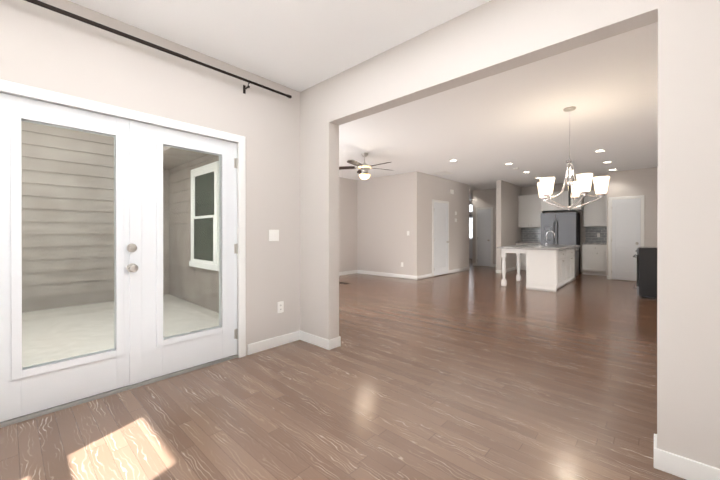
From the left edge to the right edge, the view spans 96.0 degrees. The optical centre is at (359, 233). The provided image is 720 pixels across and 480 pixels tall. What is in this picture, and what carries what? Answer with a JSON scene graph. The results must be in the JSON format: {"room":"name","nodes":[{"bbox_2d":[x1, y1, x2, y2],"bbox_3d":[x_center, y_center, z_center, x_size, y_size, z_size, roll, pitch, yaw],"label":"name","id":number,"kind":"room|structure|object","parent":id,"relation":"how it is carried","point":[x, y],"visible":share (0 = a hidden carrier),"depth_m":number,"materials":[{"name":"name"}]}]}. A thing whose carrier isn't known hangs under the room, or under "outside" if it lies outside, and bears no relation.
{"room":"empty sunroom","nodes":[
{"label":"empty sunroom","id":0,"kind":"room"},
{"bbox_2d":[22,294,218,366],"bbox_3d":[-4.676,1.315,2.527,4.130,0.210,7.000,0,0,43],"label":"patio floor","id":1,"kind":"structure","parent":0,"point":[211,316],"depth_m":4.23,"materials":[{"name":"concrete"}]},
{"bbox_2d":[0,0,299,354],"bbox_3d":[-1.810,-0.200,2.447,0.140,2.740,3.240,0,0,43],"label":"wall","id":2,"kind":"structure","parent":0,"point":[45,48],"depth_m":2.82,"materials":[{"name":"grey paint"}]},
{"bbox_2d":[0,93,141,421],"bbox_3d":[-1.950,0.144,2.218,0.142,2.011,0.782,0,0,43],"label":"french door","id":3,"kind":"structure","parent":2,"relation":"in","point":[26,390],"depth_m":2.20,"materials":[{"name":"white wood"}]},
{"bbox_2d":[0,79,245,357],"bbox_3d":[-1.719,0.120,2.533,0.159,2.100,1.680,0,0,43],"label":"door frame","id":4,"kind":"structure","parent":2,"relation":"attached to","point":[31,92],"depth_m":2.79,"materials":[{"name":"white wood"}]},
{"bbox_2d":[24,0,291,97],"bbox_3d":[-1.696,-1.395,2.378,0.117,0.101,2.815,0,0,43],"label":"curtain rod","id":5,"kind":"object","parent":2,"relation":"attached to","point":[82,19],"visible":1,"depth_m":2.40,"materials":[{"name":"brown metal"}]},
{"bbox_2d":[142,123,237,380],"bbox_3d":[-1.448,0.143,2.816,0.073,2.011,0.778,0,0,43],"label":"french door","id":6,"kind":"structure","parent":2,"relation":"in","point":[161,356],"depth_m":2.72,"materials":[{"name":"white wood"}]},
{"bbox_2d":[269,230,278,240],"bbox_3d":[-0.886,0.014,3.343,0.012,0.117,0.117,0,0,43],"label":"light switch","id":7,"kind":"object","parent":2,"relation":"attached to","point":[273,235],"visible":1,"depth_m":3.34,"materials":[{"name":"white plastic"}]},
{"bbox_2d":[277,301,283,312],"bbox_3d":[-0.833,0.768,3.404,0.009,0.117,0.072,0,0,43],"label":"outlet","id":8,"kind":"object","parent":2,"relation":"attached to","point":[280,307],"visible":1,"depth_m":3.40,"materials":[{"name":"white plastic"}]},
{"bbox_2d":[169,154,218,312],"bbox_3d":[-2.297,-0.415,5.097,4.160,3.240,0.030,0,0,43],"label":"siding","id":9,"kind":"object","parent":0,"point":[178,226],"depth_m":5.91,"materials":[{"name":"beige wood"}]},
{"bbox_2d":[163,146,207,168],"bbox_3d":[-4.118,-1.666,3.108,4.160,0.770,5.420,0,0,43],"label":"ceiling","id":10,"kind":"structure","parent":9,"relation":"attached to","point":[170,163],"depth_m":5.37,"materials":[{"name":"beige paint"}]},
{"bbox_2d":[189,161,218,270],"bbox_3d":[-2.538,-0.275,5.264,1.080,1.660,0.065,0,0,43],"label":"window","id":11,"kind":"structure","parent":9,"relation":"attached to","point":[205,248],"depth_m":5.21,"materials":[{"name":"white"}]},
{"bbox_2d":[0,258,685,479],"bbox_3d":[2.121,1.211,7.420,8.140,0.100,15.880,0,0,43],"label":"floor","id":12,"kind":"structure","parent":0,"point":[477,373],"depth_m":2.24,"materials":[{"name":"brown wood"}]},
{"bbox_2d":[0,355,237,427],"bbox_3d":[-1.739,1.160,2.554,0.165,0.020,1.560,0,0,43],"label":"threshold","id":13,"kind":"object","parent":12,"relation":"on","point":[60,407],"visible":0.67,"depth_m":2.34,"materials":[{"name":"silver metal"}]},
{"bbox_2d":[516,242,540,269],"bbox_3d":[5.489,0.725,10.435,0.710,0.860,0.595,0,0,43],"label":"base cabinet","id":14,"kind":"object","parent":12,"relation":"on","point":[523,256],"depth_m":10.33,"materials":[{"name":"white wood"}]},
{"bbox_2d":[497,247,579,291],"bbox_3d":[4.356,0.740,7.715,1.156,0.840,2.482,0,0,43],"label":"kitchen island","id":15,"kind":"object","parent":12,"relation":"on","point":[552,267],"depth_m":6.75,"materials":[{"name":"white wood"}]},
{"bbox_2d":[509,243,580,250],"bbox_3d":[4.343,0.300,7.735,1.190,0.040,2.590,0,0,43],"label":"island countertop","id":16,"kind":"structure","parent":15,"relation":"on","point":[525,247],"depth_m":6.96,"materials":[{"name":"white stone"}]},
{"bbox_2d":[541,212,579,271],"bbox_3d":[6.045,0.266,9.786,0.905,1.780,0.746,0,0,43],"label":"refrigerator","id":17,"kind":"object","parent":12,"relation":"on","point":[564,228],"visible":0.58,"depth_m":9.52,"materials":[{"name":"grey metal"}]},
{"bbox_2d":[582,246,606,275],"bbox_3d":[6.768,0.727,9.263,0.620,0.860,0.595,0,0,43],"label":"base cabinet","id":18,"kind":"object","parent":12,"relation":"on","point":[594,258],"depth_m":9.06,"materials":[{"name":"white wood"}]},
{"bbox_2d":[582,243,606,245],"bbox_3d":[6.760,0.277,9.254,0.620,0.040,0.617,0,0,43],"label":"countertop","id":19,"kind":"structure","parent":18,"relation":"on","point":[583,244],"depth_m":9.04,"materials":[{"name":"white stone"}]},
{"bbox_2d":[633,246,656,298],"bbox_3d":[5.571,0.634,5.993,0.777,1.060,0.760,0,0,43],"label":"range","id":20,"kind":"object","parent":12,"relation":"on","point":[646,257],"visible":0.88,"depth_m":5.85,"materials":[{"name":"black metal"}]},
{"bbox_2d":[68,0,657,199],"bbox_3d":[2.121,-1.639,7.414,8.140,0.120,15.880,0,0,43],"label":"ceiling","id":21,"kind":"structure","parent":0,"point":[483,131],"depth_m":3.48,"materials":[{"name":"white paint"}]},
{"bbox_2d":[339,153,390,179],"bbox_3d":[0.126,-1.317,6.332,1.219,0.520,1.267,0,0,43],"label":"ceiling fan","id":22,"kind":"object","parent":21,"relation":"hanging from","point":[364,168],"visible":0.98,"depth_m":6.30,"materials":[{"name":"grey metal"}]},
{"bbox_2d":[431,171,453,175],"bbox_3d":[2.143,-1.578,8.445,0.420,0.006,0.450,0,0,43],"label":"ceiling vent","id":23,"kind":"object","parent":21,"relation":"in","point":[441,173],"visible":1,"depth_m":8.44,"materials":[{"name":"white metal"}]},
{"bbox_2d":[537,106,609,210],"bbox_3d":[2.649,-0.932,4.085,0.784,1.281,0.754,0,0,43],"label":"chandelier","id":24,"kind":"object","parent":21,"relation":"hanging from","point":[581,184],"visible":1,"depth_m":3.96,"materials":[{"name":"white glass"}]},
{"bbox_2d":[339,167,657,280],"bbox_3d":[3.285,-0.211,8.643,8.080,2.740,12.500,0,0,43],"label":"wall","id":25,"kind":"structure","parent":0,"point":[379,217],"depth_m":9.08,"materials":[{"name":"grey paint"}]},
{"bbox_2d":[432,199,448,276],"bbox_3d":[2.264,0.110,9.070,0.018,2.095,0.940,0,0,43],"label":"door frame","id":26,"kind":"structure","parent":25,"relation":"attached to","point":[439,201],"depth_m":8.75,"materials":[{"name":"white wood"}]},
{"bbox_2d":[434,202,448,275],"bbox_3d":[2.288,0.139,9.044,0.086,2.014,0.808,0,0,43],"label":"hall door","id":27,"kind":"structure","parent":25,"relation":"in","point":[441,241],"depth_m":9.04,"materials":[{"name":"white wood"}]},
{"bbox_2d":[469,205,471,258],"bbox_3d":[5.144,-0.104,15.200,1.020,2.500,0.037,0,0,43],"label":"window","id":28,"kind":"structure","parent":25,"relation":"in","point":[470,233],"depth_m":15.16,"materials":[{"name":"white glass"}]},
{"bbox_2d":[247,263,719,479],"bbox_3d":[2.143,1.111,7.399,7.800,0.100,15.600,0,0,43],"label":"baseboard","id":29,"kind":"structure","parent":25,"relation":"attached to","point":[678,465],"depth_m":3.17,"materials":[{"name":"white wood"}]},
{"bbox_2d":[477,209,490,266],"bbox_3d":[4.393,0.134,11.515,0.478,2.014,0.086,0,0,43],"label":"closet door","id":30,"kind":"structure","parent":25,"relation":"in","point":[483,237],"depth_m":11.53,"materials":[{"name":"white wood"}]},
{"bbox_2d":[476,207,492,266],"bbox_3d":[4.419,0.105,11.538,0.610,2.095,0.018,0,0,43],"label":"door frame","id":31,"kind":"structure","parent":25,"relation":"attached to","point":[491,208],"depth_m":11.35,"materials":[{"name":"white wood"}]},
{"bbox_2d":[518,194,541,225],"bbox_3d":[5.574,-0.738,10.526,0.710,1.044,0.348,0,0,43],"label":"upper cabinet","id":32,"kind":"object","parent":25,"relation":"attached to","point":[532,208],"depth_m":10.41,"materials":[{"name":"white wood"}]},
{"bbox_2d":[538,191,581,212],"bbox_3d":[6.133,-0.981,9.817,1.040,0.554,0.638,0,0,43],"label":"upper cabinet","id":33,"kind":"object","parent":25,"relation":"attached to","point":[562,199],"depth_m":9.63,"materials":[{"name":"white wood"}]},
{"bbox_2d":[521,227,606,242],"bbox_3d":[6.314,0.020,10.080,2.405,0.465,0.008,0,0,43],"label":"tile backsplash","id":34,"kind":"structure","parent":25,"relation":"attached to","point":[531,234],"depth_m":9.67,"materials":[{"name":"grey tile"}]},
{"bbox_2d":[582,190,606,225],"bbox_3d":[6.854,-0.735,9.353,0.620,1.044,0.348,0,0,43],"label":"upper cabinet","id":35,"kind":"object","parent":25,"relation":"attached to","point":[595,212],"depth_m":9.26,"materials":[{"name":"white wood"}]},
{"bbox_2d":[611,198,640,280],"bbox_3d":[6.577,0.141,8.021,0.558,2.014,0.086,0,0,43],"label":"pantry door","id":36,"kind":"structure","parent":25,"relation":"in","point":[626,228],"depth_m":8.04,"materials":[{"name":"white wood"}]},
{"bbox_2d":[608,195,643,279],"bbox_3d":[6.603,0.112,8.045,0.690,2.095,0.018,0,0,43],"label":"door frame","id":37,"kind":"structure","parent":25,"relation":"attached to","point":[610,199],"depth_m":8.23,"materials":[{"name":"white wood"}]},
{"bbox_2d":[300,0,719,468],"bbox_3d":[0.637,-0.200,2.497,3.680,2.740,0.140,0,0,43],"label":"wall","id":38,"kind":"structure","parent":0,"point":[490,38],"depth_m":1.62,"materials":[{"name":"grey paint"}]},
{"label":"outside","id":39,"kind":"structure","parent":0,"visible":0},
{"bbox_2d":[21,121,169,311],"bbox_3d":[-6.236,-1.812,3.964,0.180,6.040,7.020,0,0,43],"label":"siding","id":40,"kind":"object","parent":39,"point":[103,164],"depth_m":5.37,"materials":[{"name":"beige wood"}]}
]}

